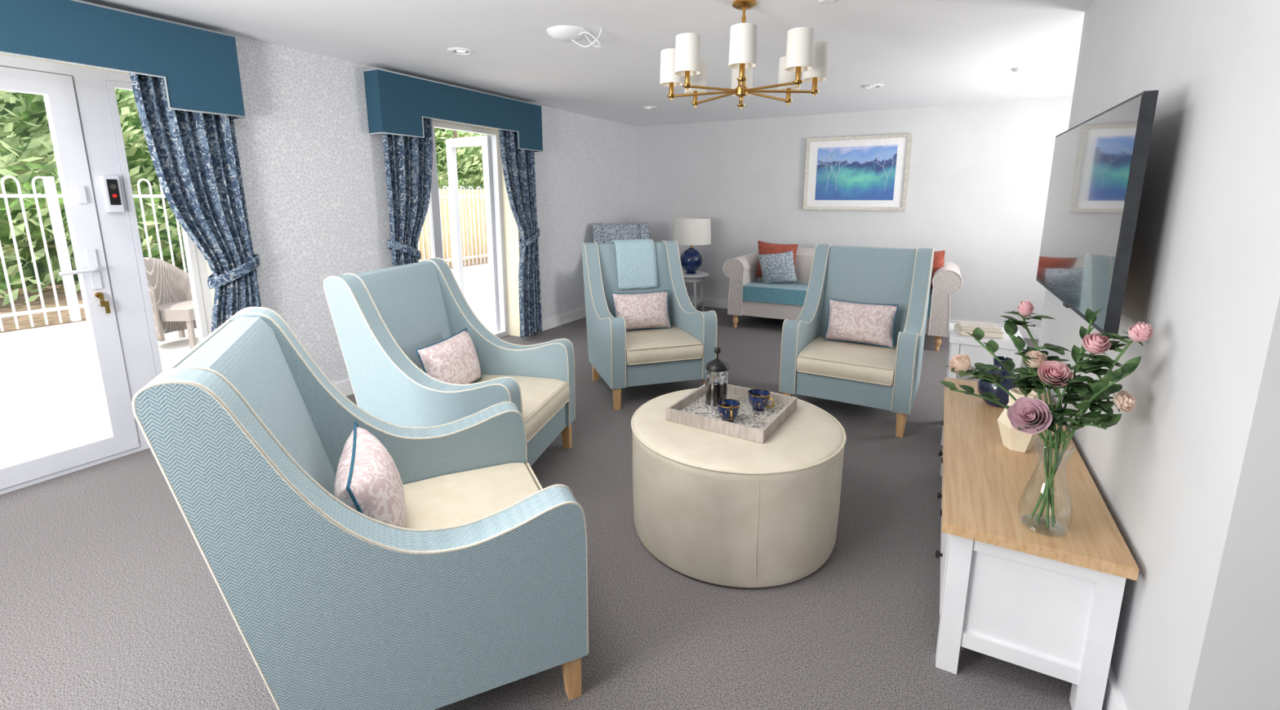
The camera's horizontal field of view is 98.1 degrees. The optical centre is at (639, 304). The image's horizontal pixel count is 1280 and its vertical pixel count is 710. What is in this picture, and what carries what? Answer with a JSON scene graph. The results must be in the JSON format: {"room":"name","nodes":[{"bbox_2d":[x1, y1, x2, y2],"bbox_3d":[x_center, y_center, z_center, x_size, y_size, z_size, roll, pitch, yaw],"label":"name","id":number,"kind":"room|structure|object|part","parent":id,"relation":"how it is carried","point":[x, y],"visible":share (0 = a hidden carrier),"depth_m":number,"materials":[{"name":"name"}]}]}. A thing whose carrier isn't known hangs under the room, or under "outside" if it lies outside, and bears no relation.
{"room":"care facility","nodes":[
{"label":"care facility","id":0,"kind":"room"},
{"bbox_2d":[110,183,116,189],"bbox_3d":[-2.935,-0.657,3.093,0.004,0.028,0.028,6,12,28],"label":"ring","id":1,"kind":"object","parent":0,"point":[113,186],"depth_m":3.09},
{"bbox_2d":[80,0,636,383],"bbox_3d":[-2.506,-0.493,3.933,0.300,2.480,9.760,6,12,28],"label":"wall","id":2,"kind":"structure","parent":0,"point":[313,175],"depth_m":4.07,"materials":[{"name":"paint"}]},
{"bbox_2d":[0,66,139,489],"bbox_3d":[-3.265,-0.095,2.714,0.089,2.100,1.000,6,12,28],"label":"door","id":3,"kind":"structure","parent":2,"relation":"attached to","point":[57,91],"depth_m":3.03,"materials":[{"name":"plastic"}]},
{"bbox_3d":[-3.021,-0.594,3.003,0.020,0.090,0.027,6,12,28],"label":"release button","id":4,"kind":"part","parent":3,"relation":"part of","materials":[{"name":"white plastic"}]},
{"bbox_2d":[85,248,102,288],"bbox_3d":[-3.026,-0.195,3.077,0.012,0.220,0.037,6,12,28],"label":"plate","id":5,"kind":"object","parent":3,"relation":"attached to","point":[92,262],"visible":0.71,"depth_m":3.07,"materials":[{"name":"plastic"}]},
{"bbox_2d":[58,267,100,275],"bbox_3d":[-3.030,-0.178,2.999,0.061,0.026,0.164,6,12,28],"label":"lever","id":6,"kind":"object","parent":5,"relation":"attached to","point":[93,269],"visible":1,"depth_m":2.98,"materials":[{"name":"plastic"}]},
{"bbox_2d":[94,178,121,297],"bbox_3d":[-2.982,-0.367,3.100,0.024,0.651,0.176,8,13,34],"label":"door lock","id":7,"kind":"object","parent":3,"relation":"attached to","point":[113,201],"depth_m":3.10,"materials":[{"name":"gold metal"}]},
{"bbox_2d":[100,175,124,212],"bbox_3d":[-2.959,-0.620,3.113,0.040,0.200,0.065,6,12,28],"label":"keypad","id":8,"kind":"object","parent":7,"relation":"attached to","point":[109,208],"visible":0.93,"depth_m":3.10,"materials":[{"name":"plastic"}]},
{"bbox_3d":[-2.941,-0.628,3.102,0.009,0.140,0.045,6,12,28],"label":"keypad panel","id":9,"kind":"part","parent":7,"relation":"part of","materials":[{"name":"black plastic"}]},
{"bbox_2d":[0,54,213,494],"bbox_3d":[-3.295,-0.106,2.699,0.070,2.188,2.026,6,12,28],"label":"frame","id":10,"kind":"object","parent":2,"relation":"attached to","point":[90,87],"visible":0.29,"depth_m":3.15,"materials":[{"name":"plastic"}]},
{"bbox_2d":[0,53,214,306],"bbox_3d":[-3.221,-0.105,2.659,0.289,2.200,2.050,6,12,28],"label":"trim","id":11,"kind":"structure","parent":2,"relation":"attached to","point":[209,271],"depth_m":3.00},
{"bbox_2d":[0,0,246,119],"bbox_3d":[-3.007,-1.175,2.364,0.164,0.466,2.312,6,12,28],"label":"pelmet","id":12,"kind":"object","parent":2,"relation":"attached to","point":[198,67],"visible":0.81,"depth_m":2.88,"materials":[{"name":"blue fabric"}]},
{"bbox_2d":[128,72,261,332],"bbox_3d":[-2.586,-0.328,3.340,0.136,2.320,0.525,6,13,30],"label":"curtain","id":13,"kind":"object","parent":12,"relation":"hanging from","point":[194,155],"visible":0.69,"depth_m":3.29,"materials":[{"name":"blue fabric"}]},
{"bbox_2d":[105,80,208,376],"bbox_3d":[-2.896,-0.240,3.396,0.060,2.087,0.294,6,12,28],"label":"window frame","id":14,"kind":"structure","parent":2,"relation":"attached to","point":[189,248],"depth_m":3.29,"materials":[{"name":"plastic"}]},
{"bbox_2d":[382,117,432,266],"bbox_3d":[-1.866,-0.574,4.621,0.136,2.320,0.538,6,13,30],"label":"curtain","id":15,"kind":"object","parent":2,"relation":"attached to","point":[408,160],"visible":0.57,"depth_m":4.51,"materials":[{"name":"blue fabric"}]},
{"bbox_2d":[427,126,443,258],"bbox_3d":[-2.033,-0.532,4.985,0.060,2.100,0.600,6,12,28],"label":"leaf","id":16,"kind":"object","parent":2,"relation":"attached to","point":[433,211],"visible":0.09,"depth_m":5.13,"materials":[{"name":"plastic"}]},
{"bbox_2d":[363,67,543,151],"bbox_3d":[-1.547,-1.684,5.004,0.164,0.466,1.932,6,12,28],"label":"pelmet","id":17,"kind":"object","parent":2,"relation":"attached to","point":[397,104],"visible":0.93,"depth_m":4.58,"materials":[{"name":"blue fabric"}]},
{"bbox_2d":[498,128,542,337],"bbox_3d":[-1.240,-0.796,5.774,0.136,2.320,0.565,6,13,30],"label":"curtain","id":18,"kind":"object","parent":17,"relation":"hanging from","point":[517,164],"visible":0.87,"depth_m":5.82,"materials":[{"name":"blue fabric"}]},
{"bbox_2d":[333,307,586,396],"bbox_3d":[-2.367,0.680,4.082,0.018,0.120,9.760,6,12,28],"label":"baseboard","id":19,"kind":"structure","parent":2,"relation":"attached to","point":[344,387],"depth_m":6.51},
{"bbox_2d":[431,120,509,337],"bbox_3d":[-1.844,-0.612,5.323,0.070,2.188,1.506,6,12,28],"label":"frame","id":20,"kind":"object","parent":2,"relation":"attached to","point":[495,148],"visible":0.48,"depth_m":5.88,"materials":[{"name":"plastic"}]},
{"bbox_2d":[445,135,500,333],"bbox_3d":[-1.837,-0.752,6.127,0.680,2.100,0.060,7,13,34],"label":"door leaf","id":21,"kind":"object","parent":2,"relation":"attached to","point":[485,141],"visible":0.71,"depth_m":6.06,"materials":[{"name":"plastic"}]},
{"bbox_2d":[431,119,519,337],"bbox_3d":[-1.770,-0.610,5.282,0.289,2.200,1.530,6,12,28],"label":"trim","id":22,"kind":"structure","parent":2,"relation":"attached to","point":[511,230],"depth_m":5.96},
{"bbox_2d":[0,305,1071,709],"bbox_3d":[0.807,1.105,2.409,7.840,0.080,9.760,6,12,28],"label":"floor","id":23,"kind":"structure","parent":0,"point":[109,600],"depth_m":2.11,"materials":[{"name":"carpet"}]},
{"bbox_2d":[132,306,588,709],"bbox_3d":[-0.748,0.608,1.764,0.944,1.140,0.851,-5,12,-24],"label":"armchair","id":24,"kind":"object","parent":23,"relation":"on","point":[483,587],"visible":0.99,"depth_m":1.42,"materials":[{"name":"blue fabric"}]},
{"bbox_2d":[333,420,405,528],"bbox_3d":[-0.833,0.585,1.720,0.195,0.306,0.492,-6,12,-29],"label":"cushion","id":25,"kind":"object","parent":24,"relation":"on","point":[368,480],"visible":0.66,"depth_m":1.61,"materials":[{"name":"pink fabric"}]},
{"bbox_2d":[403,462,540,529],"bbox_3d":[-0.618,0.771,1.857,0.657,0.133,0.622,-5,12,-24],"label":"seat cushion","id":26,"kind":"object","parent":24,"relation":"on","point":[461,495],"depth_m":2.00,"materials":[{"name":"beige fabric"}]},
{"bbox_3d":[-0.213,1.116,1.692,0.056,0.168,0.056,-5,12,-24],"label":"leg","id":27,"kind":"part","parent":24,"relation":"part of","materials":[{"name":"brown wood"}]},
{"bbox_2d":[323,257,575,466],"bbox_3d":[-0.939,0.366,3.017,0.944,1.140,0.851,2,11,13],"label":"armchair","id":28,"kind":"object","parent":23,"relation":"on","point":[380,317],"visible":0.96,"depth_m":2.83,"materials":[{"name":"blue fabric"}]},
{"bbox_2d":[415,328,482,384],"bbox_3d":[-1.029,0.333,3.032,0.188,0.306,0.488,2,11,11],"label":"cushion","id":29,"kind":"object","parent":28,"relation":"on","point":[454,359],"visible":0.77,"depth_m":2.94,"materials":[{"name":"pink fabric"}]},
{"bbox_2d":[472,374,569,440],"bbox_3d":[-0.799,0.547,3.020,0.657,0.133,0.622,2,11,13],"label":"seat cushion","id":30,"kind":"object","parent":28,"relation":"on","point":[543,396],"depth_m":3.05,"materials":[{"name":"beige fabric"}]},
{"bbox_3d":[-0.803,0.691,3.048,0.605,0.160,0.630,2,11,13],"label":"rail","id":31,"kind":"part","parent":28,"relation":"part of","materials":[{"name":"blue fabric"}]},
{"bbox_3d":[-0.449,0.792,3.377,0.056,0.168,0.056,2,11,13],"label":"leg","id":32,"kind":"part","parent":28,"relation":"part of","materials":[{"name":"brown wood"}]},
{"bbox_2d":[592,222,649,243],"bbox_3d":[-0.188,-0.372,6.730,0.701,1.185,0.944,-2,11,-8],"label":"patterned armchair","id":33,"kind":"object","parent":23,"relation":"on","point":[602,233],"visible":0.31,"depth_m":6.96,"materials":[{"name":"fabric"}]},
{"bbox_2d":[582,240,717,410],"bbox_3d":[0.043,0.099,4.405,0.811,1.140,0.944,-3,11,-17],"label":"armchair","id":34,"kind":"object","parent":23,"relation":"on","point":[623,358],"visible":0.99,"depth_m":4.19,"materials":[{"name":"blue fabric"}]},
{"bbox_3d":[-0.366,0.554,4.610,0.056,0.168,0.078,-3,11,-17],"label":"leg","id":35,"kind":"part","parent":34,"relation":"part of","materials":[{"name":"brown wood"}]},
{"bbox_3d":[-0.168,0.672,4.001,0.056,0.168,0.056,-3,11,-17],"label":"leg","id":36,"kind":"part","parent":34,"relation":"part of","materials":[{"name":"brown wood"}]},
{"bbox_2d":[611,239,657,289],"bbox_3d":[-0.049,-0.346,4.682,0.342,0.398,0.256,-3,11,-17],"label":"throw blanket","id":37,"kind":"object","parent":34,"relation":"on","point":[636,260],"visible":0.97,"depth_m":4.61,"materials":[{"name":"blue fabric"}]},
{"bbox_2d":[611,289,671,330],"bbox_3d":[0.015,0.053,4.486,0.488,0.306,0.188,-3,11,-16],"label":"cushion","id":38,"kind":"object","parent":34,"relation":"on","point":[646,310],"visible":0.88,"depth_m":4.42,"materials":[{"name":"pink fabric"}]},
{"bbox_3d":[0.086,0.443,4.336,0.590,0.160,0.605,-3,11,-17],"label":"rail","id":39,"kind":"part","parent":34,"relation":"part of","materials":[{"name":"blue fabric"}]},
{"bbox_2d":[626,325,702,365],"bbox_3d":[0.087,0.300,4.304,0.582,0.133,0.657,-3,11,-17],"label":"seat cushion","id":40,"kind":"object","parent":34,"relation":"on","point":[677,344],"depth_m":4.06,"materials":[{"name":"beige leather"}]},
{"bbox_2d":[682,271,709,311],"bbox_3d":[0.663,-0.143,7.277,0.470,0.532,0.470,6,12,28],"label":"round side table","id":41,"kind":"object","parent":23,"relation":"on","point":[699,276],"visible":0.6,"depth_m":7.12,"materials":[{"name":"white paint"}]},
{"bbox_2d":[671,217,711,274],"bbox_3d":[0.663,-0.753,7.160,0.500,0.710,0.500,6,12,28],"label":"table lamp","id":42,"kind":"object","parent":41,"relation":"on","point":[691,232],"visible":0.95,"depth_m":6.96,"materials":[{"name":"white fabric"}]},
{"bbox_3d":[0.663,-0.943,7.123,0.500,0.325,0.500,6,12,28],"label":"lamp shade","id":43,"kind":"part","parent":42,"relation":"part of","materials":[{"name":"white fabric"}]},
{"bbox_2d":[688,297,702,303],"bbox_3d":[0.663,-0.048,7.295,0.330,0.015,0.330,6,12,28],"label":"shelf","id":44,"kind":"object","parent":41,"relation":"attached to","point":[698,300],"depth_m":7.26,"materials":[{"name":"white paint"}]},
{"bbox_2d":[631,388,846,587],"bbox_3d":[0.431,0.774,2.553,0.943,0.514,0.943,6,12,28],"label":"round ottoman","id":45,"kind":"object","parent":23,"relation":"on","point":[712,507],"visible":0.92,"depth_m":2.17,"materials":[{"name":"beige leather"}]},
{"bbox_2d":[666,383,797,444],"bbox_3d":[0.431,0.481,2.566,0.456,0.055,0.456,7,13,32],"label":"serving tray","id":46,"kind":"object","parent":45,"relation":"on","point":[750,424],"visible":0.74,"depth_m":2.49,"materials":[{"name":"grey wood"}]},
{"bbox_2d":[704,346,728,411],"bbox_3d":[0.342,0.338,2.616,0.110,0.292,0.162,-9,14,-39],"label":"press","id":47,"kind":"object","parent":46,"relation":"on","point":[716,387],"visible":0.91,"depth_m":2.57,"materials":[{"name":"clear glass"}]},
{"bbox_3d":[0.359,0.276,2.584,0.110,0.045,0.110,6,12,28],"label":"lid","id":48,"kind":"part","parent":47,"relation":"part of","materials":[{"name":"black plastic"}]},
{"bbox_2d":[715,398,740,422],"bbox_3d":[0.384,0.477,2.447,0.105,0.084,0.123,7,13,34],"label":"teacup","id":49,"kind":"object","parent":46,"relation":"on","point":[727,409],"visible":0.99,"depth_m":2.43,"materials":[{"name":"blue ceramic"}]},
{"bbox_3d":[0.391,0.479,2.390,0.009,0.053,0.045,0,11,-1],"label":"handle","id":50,"kind":"part","parent":49,"relation":"part of","materials":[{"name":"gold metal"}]},
{"bbox_2d":[747,388,774,411],"bbox_3d":[0.554,0.452,2.576,0.105,0.084,0.123,-1,11,-6],"label":"teacup","id":51,"kind":"object","parent":46,"relation":"on","point":[758,398],"visible":1,"depth_m":2.56,"materials":[{"name":"blue ceramic"}]},
{"bbox_3d":[0.595,0.451,2.537,0.009,0.053,0.045,-10,14,-41],"label":"handle","id":52,"kind":"part","parent":51,"relation":"part of","materials":[{"name":"gold metal"}]},
{"bbox_2d":[722,247,962,351],"bbox_3d":[2.224,-0.142,6.279,2.412,0.905,0.893,6,12,28],"label":"sofa","id":53,"kind":"object","parent":23,"relation":"on","point":[748,295],"visible":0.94,"depth_m":6.26,"materials":[{"name":"beige fabric"}]},
{"bbox_3d":[1.119,0.191,6.510,0.068,0.162,0.068,6,12,28],"label":"leg","id":54,"kind":"part","parent":53,"relation":"part of","materials":[{"name":"brown wood"}]},
{"bbox_3d":[1.278,-0.272,6.773,0.250,0.653,0.880,6,12,28],"label":"arm","id":55,"kind":"part","parent":53,"relation":"part of"},
{"bbox_2d":[742,280,808,306],"bbox_3d":[1.749,-0.140,6.411,0.952,0.170,0.640,6,12,28],"label":"seat cushion","id":56,"kind":"object","parent":53,"relation":"on","point":[754,291],"depth_m":6.24,"materials":[{"name":"teal fabric"}]},
{"bbox_2d":[755,240,798,276],"bbox_3d":[1.607,-0.512,6.545,0.485,0.476,0.190,4,12,21],"label":"cushion","id":57,"kind":"object","parent":53,"relation":"on","point":[764,248],"visible":0.42,"depth_m":6.46,"materials":[{"name":"fabric"}]},
{"bbox_2d":[757,250,797,284],"bbox_3d":[1.584,-0.416,6.391,0.452,0.438,0.197,5,12,23],"label":"geometric cushion","id":58,"kind":"object","parent":53,"relation":"on","point":[777,268],"visible":0.97,"depth_m":6.33,"materials":[{"name":"fabric"}]},
{"bbox_2d":[757,253,813,283],"bbox_3d":[1.890,-0.433,6.612,0.947,0.330,0.160,6,12,28],"label":"cushion","id":59,"kind":"object","parent":53,"relation":"on","point":[803,262],"depth_m":6.51,"materials":[{"name":"blue fabric"}]},
{"bbox_2d":[927,292,932,317],"bbox_3d":[2.591,-0.053,5.962,0.952,0.170,0.640,6,12,28],"label":"seat cushion","id":60,"kind":"object","parent":53,"relation":"on","point":[930,304],"depth_m":5.46,"materials":[{"name":"fabric"}]},
{"bbox_2d":[929,250,945,288],"bbox_3d":[2.961,-0.358,5.826,0.464,0.452,0.193,9,14,39],"label":"cushion","id":61,"kind":"object","parent":53,"relation":"on","point":[939,256],"visible":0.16,"depth_m":5.66,"materials":[{"name":"fabric"}]},
{"bbox_3d":[2.964,0.381,5.526,0.068,0.162,0.068,6,12,28],"label":"leg","id":62,"kind":"part","parent":53,"relation":"part of","materials":[{"name":"brown wood"}]},
{"bbox_3d":[3.167,-0.078,5.766,0.250,0.653,0.880,6,12,28],"label":"arm","id":63,"kind":"part","parent":53,"relation":"part of"},
{"bbox_2d":[778,243,933,438],"bbox_3d":[1.563,0.179,3.988,0.831,1.140,0.944,6,13,30],"label":"armchair","id":64,"kind":"object","parent":23,"relation":"on","point":[865,375],"visible":0.98,"depth_m":3.88,"materials":[{"name":"blue fabric"}]},
{"bbox_3d":[1.037,0.689,3.909,0.056,0.168,0.056,6,13,30],"label":"leg","id":65,"kind":"part","parent":64,"relation":"part of","materials":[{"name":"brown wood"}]},
{"bbox_3d":[1.492,0.521,3.931,0.610,0.160,0.605,6,13,30],"label":"rail","id":66,"kind":"part","parent":64,"relation":"part of","materials":[{"name":"blue fabric"}]},
{"bbox_2d":[796,336,896,386],"bbox_3d":[1.490,0.378,3.900,0.602,0.133,0.657,6,13,30],"label":"seat cushion","id":67,"kind":"object","parent":64,"relation":"on","point":[850,362],"depth_m":3.70,"materials":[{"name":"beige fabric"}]},
{"bbox_2d":[823,298,898,348],"bbox_3d":[1.610,0.135,4.061,0.490,0.306,0.192,7,13,33],"label":"cushion","id":68,"kind":"object","parent":64,"relation":"on","point":[873,324],"visible":1,"depth_m":3.99,"materials":[{"name":"pink fabric"}]},
{"bbox_3d":[1.666,0.759,3.545,0.056,0.168,0.056,6,13,30],"label":"leg","id":69,"kind":"part","parent":64,"relation":"part of","materials":[{"name":"brown wood"}]},
{"bbox_2d":[941,322,1026,445],"bbox_3d":[2.112,0.512,3.462,0.380,0.685,0.460,6,12,28],"label":"side table","id":70,"kind":"object","parent":23,"relation":"on","point":[958,344],"visible":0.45,"depth_m":3.26,"materials":[{"name":"white paint"}]},
{"bbox_3d":[1.963,0.256,3.495,0.019,0.105,0.330,6,12,28],"label":"drawer","id":71,"kind":"part","parent":70,"relation":"part of","materials":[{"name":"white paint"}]},
{"bbox_2d":[954,320,1004,338],"bbox_3d":[2.058,0.150,3.376,0.230,0.056,0.180,4,12,20],"label":"book stack","id":72,"kind":"object","parent":70,"relation":"on","point":[990,330],"visible":0.86,"depth_m":3.33,"materials":[{"name":"beige paper"}]},
{"bbox_2d":[935,377,1139,709],"bbox_3d":[1.498,0.812,2.309,0.459,0.532,1.575,6,12,28],"label":"sideboard","id":73,"kind":"object","parent":23,"relation":"on","point":[1049,604],"visible":0.98,"depth_m":1.70,"materials":[{"name":"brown wood"}]},
{"bbox_3d":[1.088,0.910,2.019,0.024,0.030,0.030,6,12,28],"label":"knob","id":74,"kind":"part","parent":73,"relation":"part of","materials":[{"name":"grey metal"}]},
{"bbox_3d":[1.307,0.833,2.416,0.024,0.030,0.030,6,12,28],"label":"knob","id":75,"kind":"part","parent":73,"relation":"part of","materials":[{"name":"grey metal"}]},
{"bbox_2d":[977,355,1017,408],"bbox_3d":[1.705,0.364,2.627,0.180,0.225,0.180,6,12,28],"label":"vase","id":76,"kind":"object","parent":73,"relation":"on","point":[991,388],"visible":0.45,"depth_m":2.58,"materials":[{"name":"blue ceramic"}]},
{"bbox_2d":[997,387,1039,453],"bbox_3d":[1.483,0.451,2.164,0.150,0.230,0.130,6,12,28],"label":"vase","id":77,"kind":"object","parent":73,"relation":"on","point":[1012,439],"visible":0.54,"depth_m":2.15,"materials":[{"name":"beige ceramic"}]},
{"bbox_2d":[939,300,1154,534],"bbox_3d":[1.157,0.330,1.644,0.465,0.664,0.326,11,15,44],"label":"flower arrangement","id":78,"kind":"object","parent":73,"relation":"on","point":[1028,415],"visible":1,"depth_m":1.58,"materials":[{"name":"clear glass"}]},
{"bbox_3d":[1.205,0.534,1.638,0.132,0.258,0.132,6,12,28],"label":"glass","id":79,"kind":"part","parent":78,"relation":"part of","materials":[{"name":"clear glass"}]},
{"bbox_2d":[81,0,1093,126],"bbox_3d":[0.851,-1.425,1.897,7.940,0.120,9.960,6,12,28],"label":"ceiling","id":80,"kind":"structure","parent":0,"point":[924,53],"depth_m":3.62,"materials":[{"name":"paint"}]},
{"bbox_2d":[447,47,475,54],"bbox_3d":[-1.215,-1.718,3.771,0.180,0.012,0.180,6,12,28],"label":"recessed light","id":81,"kind":"object","parent":80,"relation":"in","point":[458,51],"visible":1,"depth_m":3.76,"materials":[{"name":"grey metal"}]},
{"bbox_2d":[546,25,601,47],"bbox_3d":[-0.402,-1.593,3.347,0.315,0.095,0.249,-2,11,-12],"label":"smoke detector","id":82,"kind":"object","parent":80,"relation":"attached to","point":[568,33],"visible":1,"depth_m":3.27,"materials":[{"name":"white plastic"}]},
{"bbox_2d":[640,106,657,109],"bbox_3d":[0.096,-2.171,6.122,0.180,0.012,0.180,6,12,28],"label":"recessed light","id":83,"kind":"object","parent":80,"relation":"in","point":[642,107],"visible":1,"depth_m":6.08,"materials":[{"name":"grey metal"}]},
{"bbox_2d":[659,0,829,109],"bbox_3d":[0.534,-1.309,2.883,0.810,0.480,0.810,7,13,32],"label":"chandelier","id":84,"kind":"object","parent":80,"relation":"hanging from","point":[805,55],"visible":1,"depth_m":2.76,"materials":[{"name":"white fabric"}]},
{"bbox_3d":[0.169,-1.260,2.957,0.126,0.167,0.126,2,11,10],"label":"lamp shade","id":85,"kind":"part","parent":84,"relation":"part of","materials":[{"name":"white fabric"}]},
{"bbox_3d":[0.231,-1.208,2.685,0.126,0.167,0.126,2,11,10],"label":"lamp shade","id":86,"kind":"part","parent":84,"relation":"part of","materials":[{"name":"white fabric"}]},
{"bbox_3d":[0.320,-1.306,3.192,0.126,0.167,0.126,2,11,10],"label":"lamp shade","id":87,"kind":"part","parent":84,"relation":"part of","materials":[{"name":"white fabric"}]},
{"bbox_3d":[0.597,-1.317,3.253,0.126,0.167,0.126,2,11,10],"label":"lamp shade","id":88,"kind":"part","parent":84,"relation":"part of","materials":[{"name":"white fabric"}]},
{"bbox_3d":[0.471,-1.179,2.537,0.126,0.167,0.126,2,11,10],"label":"lamp shade","id":89,"kind":"part","parent":84,"relation":"part of","materials":[{"name":"white fabric"}]},
{"bbox_3d":[0.534,-1.338,2.877,0.014,0.380,0.014,2,11,10],"label":"rod","id":90,"kind":"part","parent":84,"relation":"part of","materials":[{"name":"gold metal"}]},
{"bbox_3d":[0.836,-1.289,3.104,0.126,0.167,0.126,2,11,10],"label":"lamp shade","id":91,"kind":"part","parent":84,"relation":"part of","materials":[{"name":"white fabric"}]},
{"bbox_3d":[0.747,-1.191,2.598,0.126,0.167,0.126,2,11,10],"label":"lamp shade","id":92,"kind":"part","parent":84,"relation":"part of","materials":[{"name":"white fabric"}]},
{"bbox_3d":[0.898,-1.236,2.833,0.126,0.167,0.126,2,11,10],"label":"lamp shade","id":93,"kind":"part","parent":84,"relation":"part of","materials":[{"name":"white fabric"}]},
{"bbox_2d":[817,0,834,4],"bbox_3d":[0.934,-1.523,2.782,0.090,0.019,0.090,6,12,28],"label":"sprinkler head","id":94,"kind":"object","parent":80,"relation":"attached to","point":[821,2],"visible":1,"depth_m":2.78},
{"bbox_2d":[862,84,884,88],"bbox_3d":[2.079,-1.946,4.954,0.180,0.012,0.180,6,12,28],"label":"recessed light","id":95,"kind":"object","parent":80,"relation":"in","point":[868,86],"visible":1,"depth_m":4.93,"materials":[{"name":"grey metal"}]},
{"bbox_2d":[1011,66,1026,72],"bbox_3d":[2.928,-1.808,4.290,0.100,0.029,0.100,6,12,28],"label":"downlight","id":96,"kind":"object","parent":80,"relation":"attached to","point":[1019,69],"visible":1,"depth_m":4.26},
{"bbox_2d":[636,97,1072,328],"bbox_3d":[3.208,-0.969,6.406,7.940,2.480,0.120,6,12,28],"label":"wall","id":97,"kind":"structure","parent":0,"point":[979,176],"depth_m":6.36,"materials":[{"name":"paint"}]},
{"bbox_2d":[803,133,911,210],"bbox_3d":[2.542,-1.550,6.571,1.150,0.850,0.035,6,12,28],"label":"framed picture","id":98,"kind":"object","parent":97,"relation":"attached to","point":[861,172],"visible":1,"depth_m":6.55,"materials":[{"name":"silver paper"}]},
{"bbox_2d":[814,144,897,199],"bbox_3d":[2.542,-1.551,6.571,0.880,0.620,0.002,6,12,28],"label":"print","id":99,"kind":"object","parent":98,"relation":"attached to","point":[842,171],"depth_m":6.56},
{"bbox_2d":[688,296,1039,339],"bbox_3d":[3.271,0.211,6.519,7.522,0.120,0.018,6,12,28],"label":"baseboard","id":100,"kind":"structure","parent":97,"relation":"attached to","point":[708,302],"depth_m":7.62,"materials":[{"name":"white wood"}]},
{"bbox_2d":[1102,664,1126,709],"bbox_3d":[1.775,1.014,2.349,0.018,0.120,2.528,6,12,28],"label":"baseboard","id":101,"kind":"structure","parent":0,"point":[1113,700],"depth_m":1.59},
{"bbox_2d":[1032,0,1279,709],"bbox_3d":[3.060,-0.015,1.451,3.184,2.480,2.510,6,12,28],"label":"wall","id":102,"kind":"structure","parent":0,"point":[1188,477],"depth_m":1.40,"materials":[{"name":"paint"}]},
{"bbox_3d":[1.682,-0.333,2.072,0.102,0.690,1.250,6,12,27],"label":"television","id":103,"kind":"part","parent":102,"relation":"part of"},
{"label":"outside","id":104,"kind":"structure","parent":0,"visible":0},
{"bbox_2d":[0,263,492,465],"bbox_3d":[-3.608,0.099,7.808,5.160,0.092,22.000,6,12,28],"label":"patio","id":105,"kind":"structure","parent":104,"point":[51,399],"depth_m":4.70,"materials":[{"name":"grey"}]},
{"bbox_2d":[143,257,196,349],"bbox_3d":[-4.859,-0.039,5.855,0.600,0.922,0.709,0,11,-1],"label":"garden chair","id":106,"kind":"object","parent":105,"relation":"on","point":[169,286],"visible":0.51,"depth_m":5.87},
{"bbox_3d":[-4.840,0.060,5.874,0.560,0.120,0.560,0,11,-1],"label":"seat","id":107,"kind":"part","parent":106,"relation":"part of","materials":[{"name":"grey wicker"}]},
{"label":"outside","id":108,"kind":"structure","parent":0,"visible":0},
{"bbox_2d":[0,257,488,333],"bbox_3d":[-10.859,-1.275,15.029,14.600,0.100,44.000,6,12,28],"label":"ground","id":109,"kind":"structure","parent":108,"point":[24,322],"depth_m":7.87,"materials":[{"name":"wood"}]},
{"bbox_2d":[0,175,488,331],"bbox_3d":[-6.337,-0.965,8.417,0.080,1.792,19.200,6,12,28],"label":"railing fence","id":110,"kind":"object","parent":109,"relation":"on","point":[51,195],"visible":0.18,"depth_m":6.87,"materials":[{"name":"white metal"}]},
{"bbox_2d":[0,88,489,306],"bbox_3d":[-8.986,-3.303,11.290,5.274,5.450,36.027,6,12,28],"label":"hedge","id":111,"kind":"object","parent":109,"relation":"on","point":[26,147],"visible":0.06,"depth_m":9.80,"materials":[{"name":"green plant"}]},
{"bbox_2d":[417,188,487,262],"bbox_3d":[-3.275,-2.313,15.555,0.050,1.740,13.490,6,12,28],"label":"fence","id":112,"kind":"object","parent":109,"relation":"on","point":[424,228],"visible":0.02,"depth_m":13.65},
{"bbox_3d":[-3.000,-0.006,3.100,0.003,0.043,0.043,6,12,28],"label":"ring","id":113,"kind":"object","parent":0,"visible":0},
{"bbox_2d":[98,294,111,313],"bbox_3d":[-2.997,0.000,3.108,0.010,0.105,0.035,6,12,28],"label":"keys","id":114,"kind":"object","parent":113,"relation":"hanging from","point":[106,304],"visible":1,"depth_m":3.11,"materials":[{"name":"gold metal"}]}
]}

